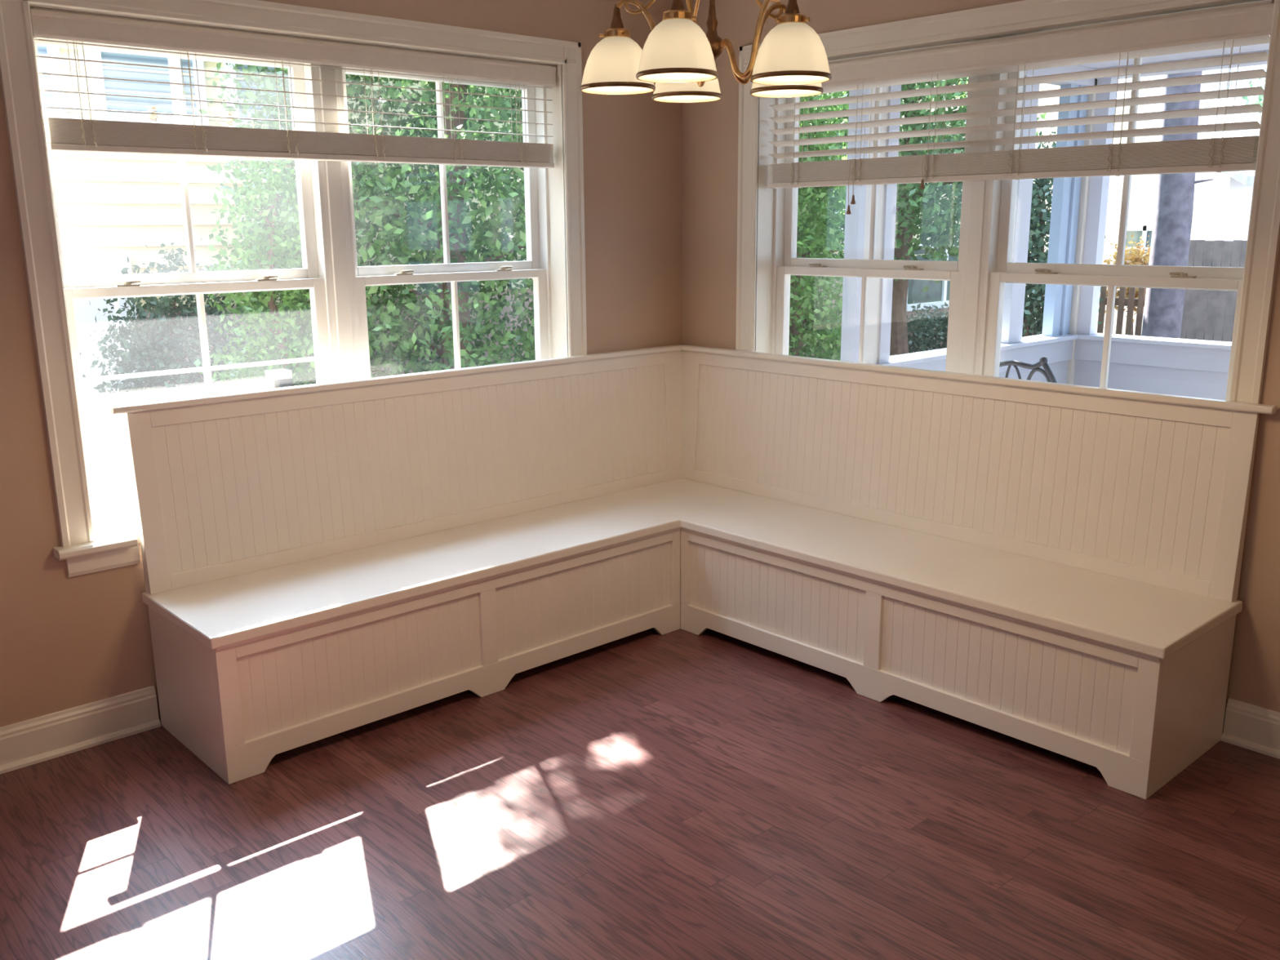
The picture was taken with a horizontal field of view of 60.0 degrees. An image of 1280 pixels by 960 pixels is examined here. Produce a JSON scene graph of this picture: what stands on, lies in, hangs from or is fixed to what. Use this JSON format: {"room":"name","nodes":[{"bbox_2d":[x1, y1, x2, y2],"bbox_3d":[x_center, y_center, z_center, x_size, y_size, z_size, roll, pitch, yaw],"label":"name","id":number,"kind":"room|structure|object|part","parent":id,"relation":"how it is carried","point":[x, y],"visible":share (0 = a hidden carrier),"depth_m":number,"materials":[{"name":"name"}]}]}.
{"room":"dining room","nodes":[
{"label":"dining room","id":0,"kind":"room"},
{"bbox_2d":[0,0,682,727],"bbox_3d":[-2.094,-0.405,2.973,6.400,2.620,0.200,-12,17,-41],"label":"wall","id":1,"kind":"structure","parent":0,"point":[66,642],"depth_m":3.51,"materials":[{"name":"beige paint"}]},
{"bbox_2d":[0,685,160,773],"bbox_3d":[-2.962,1.029,2.321,3.812,0.133,0.028,-12,17,-41],"label":"baseboard","id":2,"kind":"structure","parent":1,"relation":"attached to","point":[32,741],"depth_m":3.41,"materials":[{"name":"beige paint"}]},
{"bbox_2d":[0,0,586,577],"bbox_3d":[-1.073,-0.718,3.903,2.081,1.707,0.380,-12,17,-41],"label":"window","id":3,"kind":"structure","parent":1,"relation":"in","point":[94,538],"depth_m":3.71,"materials":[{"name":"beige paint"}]},
{"bbox_3d":[-1.695,-0.592,3.154,0.092,1.607,0.019,-12,17,-41],"label":"casing","id":4,"kind":"part","parent":3,"relation":"part of","materials":[{"name":"beige paint"}]},
{"bbox_3d":[-1.121,0.036,4.145,1.859,0.079,0.210,-12,17,-41],"label":"outside sill","id":5,"kind":"part","parent":3,"relation":"part of","materials":[{"name":"white plastic"}]},
{"bbox_3d":[-1.459,-0.989,3.537,0.860,0.781,0.038,-12,17,-41],"label":"sash","id":6,"kind":"part","parent":3,"relation":"part of","materials":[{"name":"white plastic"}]},
{"bbox_3d":[-1.425,-0.275,3.670,0.860,0.745,0.038,-12,17,-41],"label":"sash","id":7,"kind":"part","parent":3,"relation":"part of","materials":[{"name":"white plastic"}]},
{"bbox_2d":[30,6,556,168],"bbox_3d":[-1.021,-1.271,3.719,1.839,0.389,0.066,-12,17,-41],"label":"window blind","id":8,"kind":"object","parent":3,"relation":"attached to","point":[62,135],"visible":0.97,"depth_m":3.56,"materials":[{"name":"white wood"}]},
{"bbox_3d":[-1.614,-1.120,3.198,0.044,0.314,0.064,-12,17,-41],"label":"ladder cord","id":9,"kind":"part","parent":8,"relation":"part of","materials":[{"name":"white fabric"}]},
{"bbox_3d":[-1.468,-1.102,3.335,0.026,0.045,0.027,-12,17,-41],"label":"lift cord","id":10,"kind":"part","parent":8,"relation":"part of","materials":[{"name":"beige fabric"}]},
{"bbox_3d":[-1.377,-1.171,3.409,0.044,0.314,0.064,-12,17,-41],"label":"ladder cord","id":11,"kind":"part","parent":8,"relation":"part of","materials":[{"name":"white fabric"}]},
{"bbox_3d":[-1.295,-1.139,3.490,0.026,0.045,0.026,-12,17,-41],"label":"lift cord","id":12,"kind":"part","parent":8,"relation":"part of","materials":[{"name":"beige fabric"}]},
{"bbox_3d":[-1.153,-1.219,3.608,0.044,0.314,0.064,-12,17,-41],"label":"ladder cord","id":13,"kind":"part","parent":8,"relation":"part of","materials":[{"name":"white fabric"}]},
{"bbox_3d":[-1.025,-1.428,3.686,1.815,0.067,0.044,-12,17,-41],"label":"head rail","id":14,"kind":"part","parent":8,"relation":"part of","materials":[{"name":"white wood"}]},
{"bbox_3d":[-1.023,-1.095,3.764,1.815,0.020,0.052,-12,17,-41],"label":"rail","id":15,"kind":"part","parent":8,"relation":"part of","materials":[{"name":"white wood"}]},
{"bbox_3d":[-0.917,-1.269,3.818,0.044,0.314,0.064,-12,17,-41],"label":"ladder cord","id":16,"kind":"part","parent":8,"relation":"part of","materials":[{"name":"white fabric"}]},
{"bbox_3d":[-0.681,-1.320,4.029,0.044,0.314,0.064,-12,17,-41],"label":"ladder cord","id":17,"kind":"part","parent":8,"relation":"part of","materials":[{"name":"white fabric"}]},
{"bbox_3d":[-0.462,-1.367,4.224,0.044,0.314,0.064,-12,17,-41],"label":"ladder cord","id":18,"kind":"part","parent":8,"relation":"part of","materials":[{"name":"white fabric"}]},
{"bbox_3d":[-0.984,-1.487,3.621,2.033,0.084,0.019,-12,17,-41],"label":"casing","id":19,"kind":"part","parent":3,"relation":"part of","materials":[{"name":"beige paint"}]},
{"bbox_3d":[-0.741,-1.143,4.177,0.860,0.781,0.038,-12,17,-41],"label":"sash","id":20,"kind":"part","parent":3,"relation":"part of","materials":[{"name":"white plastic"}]},
{"bbox_3d":[-0.707,-0.429,4.311,0.860,0.745,0.038,-12,17,-41],"label":"sash","id":21,"kind":"part","parent":3,"relation":"part of","materials":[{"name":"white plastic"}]},
{"bbox_3d":[-0.259,-0.899,4.434,0.086,1.607,0.019,-12,17,-41],"label":"casing","id":22,"kind":"part","parent":3,"relation":"part of","materials":[{"name":"beige paint"}]},
{"bbox_2d":[0,568,1279,959],"bbox_3d":[0.004,1.461,0.913,6.600,0.120,6.600,-12,17,-41],"label":"floor","id":23,"kind":"structure","parent":0,"point":[679,794],"depth_m":2.90,"materials":[{"name":"red wood"}]},
{"bbox_2d":[109,344,1276,799],"bbox_3d":[0.118,0.295,3.358,2.409,1.050,2.418,-12,17,-41],"label":"bench","id":24,"kind":"object","parent":23,"relation":"on","point":[1055,567],"visible":1,"depth_m":3.72,"materials":[{"name":"beige paint"}]},
{"bbox_3d":[-1.370,0.628,3.359,0.020,0.422,0.513,-12,17,-41],"label":"panel","id":25,"kind":"part","parent":24,"relation":"part of","materials":[{"name":"beige paint"}]},
{"bbox_3d":[-0.852,0.567,3.471,0.834,0.271,0.012,-12,17,-41],"label":"beadboard panel","id":26,"kind":"part","parent":24,"relation":"part of","materials":[{"name":"beige paint"}]},
{"bbox_3d":[-0.690,-0.398,4.099,2.408,0.022,0.037,-12,17,-41],"label":"cap rail","id":27,"kind":"part","parent":24,"relation":"part of","materials":[{"name":"beige paint"}]},
{"bbox_3d":[-0.669,-0.111,4.176,2.362,0.571,0.044,-12,17,-41],"label":"backrest","id":28,"kind":"part","parent":24,"relation":"part of","materials":[{"name":"beige paint"}]},
{"bbox_3d":[-0.692,-0.106,4.163,2.178,0.474,0.031,-12,17,-41],"label":"beadboard panel","id":29,"kind":"part","parent":24,"relation":"part of","materials":[{"name":"beige paint"}]},
{"bbox_3d":[-0.523,0.529,3.761,1.829,0.422,0.022,-12,17,-41],"label":"seat","id":30,"kind":"part","parent":24,"relation":"part of","materials":[{"name":"beige paint"}]},
{"bbox_3d":[-0.514,0.334,3.704,1.829,0.016,0.009,-12,17,-41],"label":"cove moulding","id":31,"kind":"part","parent":24,"relation":"part of","materials":[{"name":"beige paint"}]},
{"bbox_3d":[-0.192,0.426,4.060,0.834,0.271,0.012,-12,17,-41],"label":"beadboard panel","id":32,"kind":"part","parent":24,"relation":"part of","materials":[{"name":"beige paint"}]},
{"bbox_3d":[0.121,0.373,3.397,2.379,0.035,2.392,-12,17,-41],"label":"seat","id":33,"kind":"part","parent":24,"relation":"part of","materials":[{"name":"beige paint"}]},
{"bbox_3d":[0.484,0.428,4.028,0.012,0.271,0.838,-12,17,-41],"label":"beadboard panel","id":34,"kind":"part","parent":24,"relation":"part of","materials":[{"name":"beige paint"}]},
{"bbox_3d":[0.776,0.338,3.642,0.009,0.016,1.842,-12,17,-41],"label":"cove moulding","id":35,"kind":"part","parent":24,"relation":"part of","materials":[{"name":"beige paint"}]},
{"bbox_3d":[0.789,0.533,3.698,0.022,0.422,1.842,-12,17,-41],"label":"seat","id":36,"kind":"part","parent":24,"relation":"part of","materials":[{"name":"beige paint"}]},
{"bbox_3d":[0.995,-0.101,4.085,0.031,0.474,2.187,-12,17,-41],"label":"beadboard panel","id":37,"kind":"part","parent":24,"relation":"part of","materials":[{"name":"beige paint"}]},
{"bbox_3d":[0.977,-0.106,4.097,0.044,0.571,2.361,-12,17,-41],"label":"backrest","id":38,"kind":"part","parent":24,"relation":"part of","materials":[{"name":"beige paint"}]},
{"bbox_3d":[0.989,-0.393,4.021,0.037,0.022,2.417,-12,17,-41],"label":"cap rail","id":39,"kind":"part","parent":24,"relation":"part of","materials":[{"name":"beige paint"}]},
{"bbox_3d":[1.093,0.573,3.379,0.012,0.271,0.843,-12,17,-41],"label":"beadboard panel","id":40,"kind":"part","parent":24,"relation":"part of","materials":[{"name":"beige paint"}]},
{"bbox_3d":[1.602,0.637,3.219,0.513,0.422,0.020,-12,17,-41],"label":"panel","id":41,"kind":"part","parent":24,"relation":"part of","materials":[{"name":"beige paint"}]},
{"bbox_2d":[681,0,1279,733],"bbox_3d":[2.353,-0.378,2.707,0.200,2.620,6.200,-12,17,-41],"label":"wall","id":42,"kind":"structure","parent":0,"point":[710,128],"depth_m":4.13,"materials":[{"name":"beige paint"}]},
{"bbox_2d":[735,0,1279,404],"bbox_3d":[1.217,-0.764,3.966,0.339,1.682,2.045,-12,17,-41],"label":"window","id":43,"kind":"structure","parent":42,"relation":"in","point":[767,218],"depth_m":3.87,"materials":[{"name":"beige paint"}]},
{"bbox_3d":[0.440,-0.932,4.554,0.019,1.607,0.094,-12,17,-41],"label":"casing","id":44,"kind":"part","parent":43,"relation":"part of","materials":[{"name":"beige paint"}]},
{"bbox_3d":[0.877,-0.459,4.388,0.038,0.745,0.866,-12,17,-41],"label":"sash","id":45,"kind":"part","parent":43,"relation":"part of","materials":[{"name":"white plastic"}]},
{"bbox_3d":[0.903,-1.173,4.252,0.038,0.781,0.866,-12,17,-41],"label":"sash","id":46,"kind":"part","parent":43,"relation":"part of","materials":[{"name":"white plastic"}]},
{"bbox_3d":[1.093,-1.517,3.681,0.019,0.084,2.041,-12,17,-41],"label":"casing","id":47,"kind":"part","parent":43,"relation":"part of","materials":[{"name":"beige paint"}]},
{"bbox_2d":[767,0,1274,214],"bbox_3d":[1.141,-1.202,3.789,0.074,0.561,1.849,-12,17,-41],"label":"window blind","id":48,"kind":"object","parent":43,"relation":"attached to","point":[1240,25],"visible":0.89,"depth_m":3.58,"materials":[{"name":"white wood"}]},
{"bbox_3d":[0.628,-1.353,4.336,0.064,0.381,0.044,-12,17,-41],"label":"ladder cord","id":49,"kind":"part","parent":48,"relation":"part of","materials":[{"name":"white fabric"}]},
{"bbox_3d":[0.787,-1.118,4.167,0.008,0.172,0.004,0,13,3],"label":"lift cord","id":50,"kind":"part","parent":48,"relation":"part of","materials":[{"name":"white fabric"}]},
{"bbox_3d":[0.800,-1.132,4.146,0.008,0.135,0.004,0,13,3],"label":"lift cord","id":51,"kind":"part","parent":48,"relation":"part of","materials":[{"name":"white fabric"}]},
{"bbox_3d":[0.829,-1.306,4.122,0.064,0.381,0.044,-12,17,-41],"label":"ladder cord","id":52,"kind":"part","parent":48,"relation":"part of","materials":[{"name":"white fabric"}]},
{"bbox_3d":[1.042,-1.255,3.895,0.064,0.381,0.044,-12,17,-41],"label":"ladder cord","id":53,"kind":"part","parent":48,"relation":"part of","materials":[{"name":"white fabric"}]},
{"bbox_3d":[1.149,-1.045,3.831,0.052,0.020,1.825,-12,17,-41],"label":"rail","id":54,"kind":"part","parent":48,"relation":"part of","materials":[{"name":"white wood"}]},
{"bbox_3d":[1.263,-1.202,3.660,0.064,0.381,0.044,-12,17,-41],"label":"ladder cord","id":55,"kind":"part","parent":48,"relation":"part of","materials":[{"name":"white fabric"}]},
{"bbox_3d":[1.146,-1.444,3.739,0.044,0.067,1.825,-12,17,-41],"label":"head rail","id":56,"kind":"part","parent":48,"relation":"part of","materials":[{"name":"white wood"}]},
{"bbox_3d":[1.490,-1.148,3.418,0.064,0.381,0.044,-12,17,-41],"label":"ladder cord","id":57,"kind":"part","parent":48,"relation":"part of","materials":[{"name":"white fabric"}]},
{"bbox_3d":[1.694,-1.099,3.201,0.064,0.381,0.044,-12,17,-41],"label":"ladder cord","id":58,"kind":"part","parent":48,"relation":"part of","materials":[{"name":"white fabric"}]},
{"bbox_3d":[1.539,-0.301,3.683,0.038,0.745,0.866,-12,17,-41],"label":"sash","id":59,"kind":"part","parent":43,"relation":"part of","materials":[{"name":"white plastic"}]},
{"bbox_3d":[1.564,-1.015,3.547,0.038,0.781,0.866,-12,17,-41],"label":"sash","id":60,"kind":"part","parent":43,"relation":"part of","materials":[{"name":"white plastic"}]},
{"bbox_3d":[1.762,-0.617,3.146,0.019,1.607,0.082,-12,17,-41],"label":"casing","id":61,"kind":"part","parent":43,"relation":"part of","materials":[{"name":"beige paint"}]},
{"bbox_2d":[1220,697,1279,759],"bbox_3d":[3.088,1.044,2.049,0.028,0.133,3.802,-12,17,-41],"label":"baseboard","id":62,"kind":"structure","parent":42,"relation":"attached to","point":[1250,726],"depth_m":3.36,"materials":[{"name":"beige paint"}]},
{"bbox_3d":[-0.017,-1.209,0.296,6.600,0.120,6.600,-12,17,-41],"label":"ceiling","id":63,"kind":"structure","parent":0,"visible":0},
{"bbox_2d":[579,0,831,102],"bbox_3d":[0.166,-1.220,2.308,0.550,0.767,0.544,-12,17,-41],"label":"chandelier","id":64,"kind":"object","parent":63,"relation":"hanging from","point":[791,60],"visible":1,"depth_m":2.29,"materials":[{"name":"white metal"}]},
{"bbox_2d":[609,4,623,28],"bbox_3d":[-0.050,-0.996,2.384,0.030,0.052,0.030,-12,17,-41],"label":"socket","id":65,"kind":"object","parent":64,"relation":"attached to","point":[616,22],"depth_m":2.38,"materials":[{"name":"brown metal"}]},
{"bbox_3d":[-0.049,-0.903,2.406,0.161,0.106,0.161,-12,17,-41],"label":"lamp shade","id":66,"kind":"part","parent":64,"relation":"part of","materials":[{"name":"white glass"}]},
{"bbox_3d":[0.041,-0.948,2.387,0.189,0.176,0.011,1,13,5],"label":"arm","id":67,"kind":"part","parent":64,"relation":"part of","materials":[{"name":"gold metal"}]},
{"bbox_2d":[669,0,684,9],"bbox_3d":[0.073,-0.950,2.183,0.030,0.052,0.030,-12,17,-41],"label":"socket","id":68,"kind":"object","parent":64,"relation":"attached to","point":[675,4],"depth_m":2.17,"materials":[{"name":"brown metal"}]},
{"bbox_3d":[0.074,-0.858,2.204,0.161,0.106,0.161,-12,17,-41],"label":"lamp shade","id":69,"kind":"part","parent":64,"relation":"part of","materials":[{"name":"white glass"}]},
{"bbox_3d":[0.110,-0.945,2.582,0.161,0.106,0.161,-12,17,-41],"label":"lamp shade","id":70,"kind":"part","parent":64,"relation":"part of","materials":[{"name":"white glass"}]},
{"bbox_3d":[0.109,-0.922,2.275,0.011,0.176,0.189,5,14,23],"label":"arm","id":71,"kind":"part","parent":64,"relation":"part of","materials":[{"name":"gold metal"}]},
{"bbox_3d":[0.129,-0.971,2.485,0.011,0.176,0.189,-3,13,-12],"label":"arm","id":72,"kind":"part","parent":64,"relation":"part of","materials":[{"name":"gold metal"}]},
{"bbox_3d":[0.240,-0.930,2.303,0.189,0.176,0.011,11,17,40],"label":"arm","id":73,"kind":"part","parent":64,"relation":"part of","materials":[{"name":"gold metal"}]},
{"bbox_3d":[0.252,-0.960,2.433,0.189,0.176,0.011,-8,15,-30],"label":"arm","id":74,"kind":"part","parent":64,"relation":"part of","materials":[{"name":"gold metal"}]},
{"bbox_3d":[0.330,-0.925,2.489,0.161,0.106,0.161,-12,17,-41],"label":"lamp shade","id":75,"kind":"part","parent":64,"relation":"part of","materials":[{"name":"white glass"}]},
{"bbox_3d":[0.308,-0.871,2.255,0.161,0.106,0.161,-12,17,-41],"label":"lamp shade","id":76,"kind":"part","parent":64,"relation":"part of","materials":[{"name":"white glass"}]},
{"bbox_2d":[784,0,799,13],"bbox_3d":[0.308,-0.964,2.234,0.030,0.052,0.030,-12,17,-41],"label":"socket","id":77,"kind":"object","parent":64,"relation":"attached to","point":[792,7],"depth_m":2.23,"materials":[{"name":"brown metal"}]},
{"label":"outside","id":78,"kind":"structure","parent":0,"visible":0},
{"bbox_3d":[-2.560,-2.796,22.709,100.000,0.100,90.000,-12,17,-41],"label":"ground","id":79,"kind":"structure","parent":78,"visible":0},
{"bbox_2d":[79,238,274,393],"bbox_3d":[-3.239,-0.395,7.872,1.550,2.600,1.636,-2,13,-7],"label":"shrub","id":80,"kind":"object","parent":79,"relation":"on","point":[171,355],"visible":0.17,"depth_m":7.56,"materials":[{"name":"green plant"}]},
{"bbox_2d":[84,368,293,506],"bbox_3d":[-3.048,0.454,4.910,3.270,1.590,0.100,-12,17,-41],"label":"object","id":81,"kind":"structure","parent":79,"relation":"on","point":[108,432],"depth_m":5.28,"materials":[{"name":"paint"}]},
{"bbox_3d":[-3.055,0.504,4.915,3.250,1.490,0.030,-12,17,-41],"label":"fence panel","id":82,"kind":"part","parent":81,"relation":"part of","materials":[{"name":"white paint"}]},
{"bbox_3d":[-3.053,-0.253,4.747,3.270,0.060,0.100,-12,17,-41],"label":"rail","id":83,"kind":"part","parent":81,"relation":"part of","materials":[{"name":"white paint"}]},
{"bbox_3d":[-1.879,0.204,5.952,0.100,1.590,0.100,-12,17,-41],"label":"post","id":84,"kind":"part","parent":81,"relation":"part of","materials":[{"name":"white paint"}]},
{"bbox_2d":[200,107,376,386],"bbox_3d":[-2.107,-0.535,6.601,1.136,3.196,1.105,10,17,39],"label":"shrub","id":85,"kind":"object","parent":79,"relation":"on","point":[281,340],"visible":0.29,"depth_m":6.34,"materials":[{"name":"green plant"}]},
{"bbox_2d":[180,62,535,385],"bbox_3d":[-1.330,-4.001,7.520,3.858,9.813,4.016,-6,14,-21],"label":"ivy hedge","id":86,"kind":"object","parent":79,"relation":"on","point":[458,177],"visible":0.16,"depth_m":7.03,"materials":[{"name":"green plant"}]},
{"bbox_2d":[36,45,967,396],"bbox_3d":[-3.072,-4.354,12.255,20.600,7.650,5.850,-12,17,-41],"label":"house","id":87,"kind":"structure","parent":79,"relation":"on","point":[109,206],"depth_m":8.43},
{"bbox_3d":[-4.520,-3.159,7.560,0.820,1.240,0.015,-12,17,-41],"label":"pane","id":88,"kind":"part","parent":87,"relation":"part of","materials":[{"name":"clear glass"}]},
{"bbox_3d":[-4.746,-0.490,7.899,2.330,2.110,0.100,-12,17,-41],"label":"door trim","id":89,"kind":"part","parent":87,"relation":"part of","materials":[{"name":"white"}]},
{"bbox_3d":[-3.709,-3.343,8.280,0.680,1.220,0.015,-12,17,-41],"label":"pane","id":90,"kind":"part","parent":87,"relation":"part of","materials":[{"name":"clear glass"}]},
{"bbox_3d":[-2.990,-3.506,8.919,0.630,1.200,0.015,-12,17,-41],"label":"pane","id":91,"kind":"part","parent":87,"relation":"part of","materials":[{"name":"clear glass"}]},
{"bbox_3d":[4.392,-2.962,15.972,1.950,0.750,0.015,-12,17,-41],"label":"pane","id":92,"kind":"part","parent":87,"relation":"part of","materials":[{"name":"glass"}]},
{"bbox_2d":[788,90,848,360],"bbox_3d":[1.259,-2.615,9.079,1.556,6.010,1.547,-7,15,-27],"label":"bush","id":93,"kind":"object","parent":79,"relation":"on","point":[802,293],"visible":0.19,"depth_m":8.91,"materials":[{"name":"green plant"}]},
{"bbox_2d":[798,77,1048,355],"bbox_3d":[2.903,-3.578,11.812,3.132,6.266,3.215,11,17,41],"label":"tree","id":94,"kind":"object","parent":79,"relation":"on","point":[911,200],"visible":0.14,"depth_m":11.15,"materials":[{"name":"green plant"}]},
{"bbox_2d":[826,300,1040,353],"bbox_3d":[4.322,-1.719,15.244,5.377,1.683,1.141,-12,17,-41],"label":"hedge","id":95,"kind":"object","parent":79,"relation":"on","point":[935,319],"visible":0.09,"depth_m":14.47,"materials":[{"name":"green plant"}]},
{"bbox_2d":[840,35,1270,399],"bbox_3d":[3.333,-0.906,5.225,4.680,2.900,5.270,-12,17,-41],"label":"porch","id":96,"kind":"object","parent":79,"relation":"on","point":[1071,344],"visible":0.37,"depth_m":7.76,"materials":[{"name":"white paint"}]},
{"bbox_3d":[1.237,-1.106,6.448,0.060,2.670,0.095,-12,17,-41],"label":"corner trim","id":97,"kind":"part","parent":96,"relation":"part of","materials":[{"name":"white paint"}]},
{"bbox_3d":[1.331,-1.127,6.535,0.240,2.670,0.070,-12,17,-41],"label":"post","id":98,"kind":"part","parent":96,"relation":"part of","materials":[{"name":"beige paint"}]},
{"bbox_3d":[1.444,-1.150,6.632,0.100,2.670,0.095,-12,17,-41],"label":"corner trim","id":99,"kind":"part","parent":96,"relation":"part of","materials":[{"name":"white paint"}]},
{"bbox_3d":[2.580,-1.839,7.597,0.180,1.780,0.120,-12,17,-41],"label":"post","id":100,"kind":"part","parent":96,"relation":"part of","materials":[{"name":"white paint"}]},
{"bbox_2d":[999,356,1057,382],"bbox_3d":[2.064,-0.145,5.835,0.497,1.064,0.456,-12,17,-41],"label":"patio chair","id":101,"kind":"object","parent":96,"relation":"on","point":[1047,373],"visible":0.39,"depth_m":5.52,"materials":[{"name":"black metal"}]},
{"bbox_3d":[1.879,-0.555,5.608,0.342,0.132,0.034,12,18,43],"label":"rail","id":102,"kind":"part","parent":101,"relation":"part of","materials":[{"name":"black metal"}]},
{"bbox_3d":[2.059,-0.082,5.599,0.106,1.046,0.103,-12,17,-41],"label":"leg","id":103,"kind":"part","parent":101,"relation":"part of","materials":[{"name":"black metal"}]},
{"bbox_3d":[3.088,-1.947,8.050,0.260,1.780,0.080,-12,17,-41],"label":"panel","id":104,"kind":"part","parent":96,"relation":"part of","materials":[{"name":"blue paint"}]},
{"bbox_3d":[3.096,-1.949,8.057,0.040,1.780,0.120,-12,17,-41],"label":"trim","id":105,"kind":"part","parent":96,"relation":"part of","materials":[{"name":"blue paint"}]},
{"bbox_3d":[3.250,-1.567,8.287,0.170,2.710,0.160,-12,17,-41],"label":"post","id":106,"kind":"part","parent":96,"relation":"part of","materials":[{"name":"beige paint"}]},
{"bbox_3d":[3.342,-1.981,8.100,0.110,1.820,0.100,-12,17,-41],"label":"corner trim","id":107,"kind":"part","parent":96,"relation":"part of","materials":[{"name":"white paint"}]},
{"bbox_2d":[1022,127,1106,337],"bbox_3d":[3.590,-1.409,10.050,1.410,3.487,1.355,4,14,20],"label":"shrub","id":108,"kind":"object","parent":79,"relation":"on","point":[1041,190],"visible":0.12,"depth_m":9.75,"materials":[{"name":"green plant"}]},
{"bbox_2d":[1097,286,1145,336],"bbox_3d":[5.159,-1.368,12.312,0.070,1.680,1.050,-12,17,-41],"label":"picket fence","id":109,"kind":"object","parent":79,"relation":"on","point":[1122,301],"visible":0.02,"depth_m":12.02,"materials":[{"name":"brown wood"}]},
{"bbox_3d":[5.165,-1.965,12.185,0.040,0.080,1.050,-12,17,-41],"label":"rail","id":110,"kind":"part","parent":109,"relation":"part of","materials":[{"name":"brown wood"}]},
{"bbox_2d":[1102,233,1150,335],"bbox_3d":[6.178,-2.012,14.025,1.066,2.160,0.912,-12,17,-41],"label":"shrub","id":111,"kind":"object","parent":79,"relation":"on","point":[1135,257],"visible":0.14,"depth_m":13.78,"materials":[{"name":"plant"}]},
{"bbox_2d":[1025,76,1261,335],"bbox_3d":[9.477,-5.210,21.484,7.500,4.970,6.850,-12,17,-41],"label":"house","id":112,"kind":"structure","parent":79,"relation":"on","point":[1222,205],"depth_m":17.89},
{"bbox_3d":[8.190,-3.762,17.994,0.020,0.560,0.640,-12,17,-41],"label":"pane","id":113,"kind":"part","parent":112,"relation":"part of","materials":[{"name":"glass"}]},
{"bbox_2d":[1141,71,1213,338],"bbox_3d":[5.201,-5.417,10.597,5.142,10.353,5.255,-12,17,-41],"label":"trunk","id":114,"kind":"object","parent":79,"relation":"on","point":[1175,193],"visible":0.37,"depth_m":11.14,"materials":[{"name":"grey plant"}]},
{"bbox_2d":[1180,240,1247,342],"bbox_3d":[8.589,-1.891,13.505,0.060,2.010,4.600,-12,17,-41],"label":"fence","id":115,"kind":"object","parent":79,"relation":"on","point":[1207,314],"visible":0.26,"depth_m":14.54,"materials":[{"name":"grey wood"}]},
{"bbox_2d":[1230,66,1265,113],"bbox_3d":[16.690,-7.529,27.181,6.528,6.985,6.228,-5,14,-18],"label":"tree","id":116,"kind":"object","parent":79,"relation":"on","point":[1259,100],"visible":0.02,"depth_m":27.76,"materials":[{"name":"green plant"}]}
]}

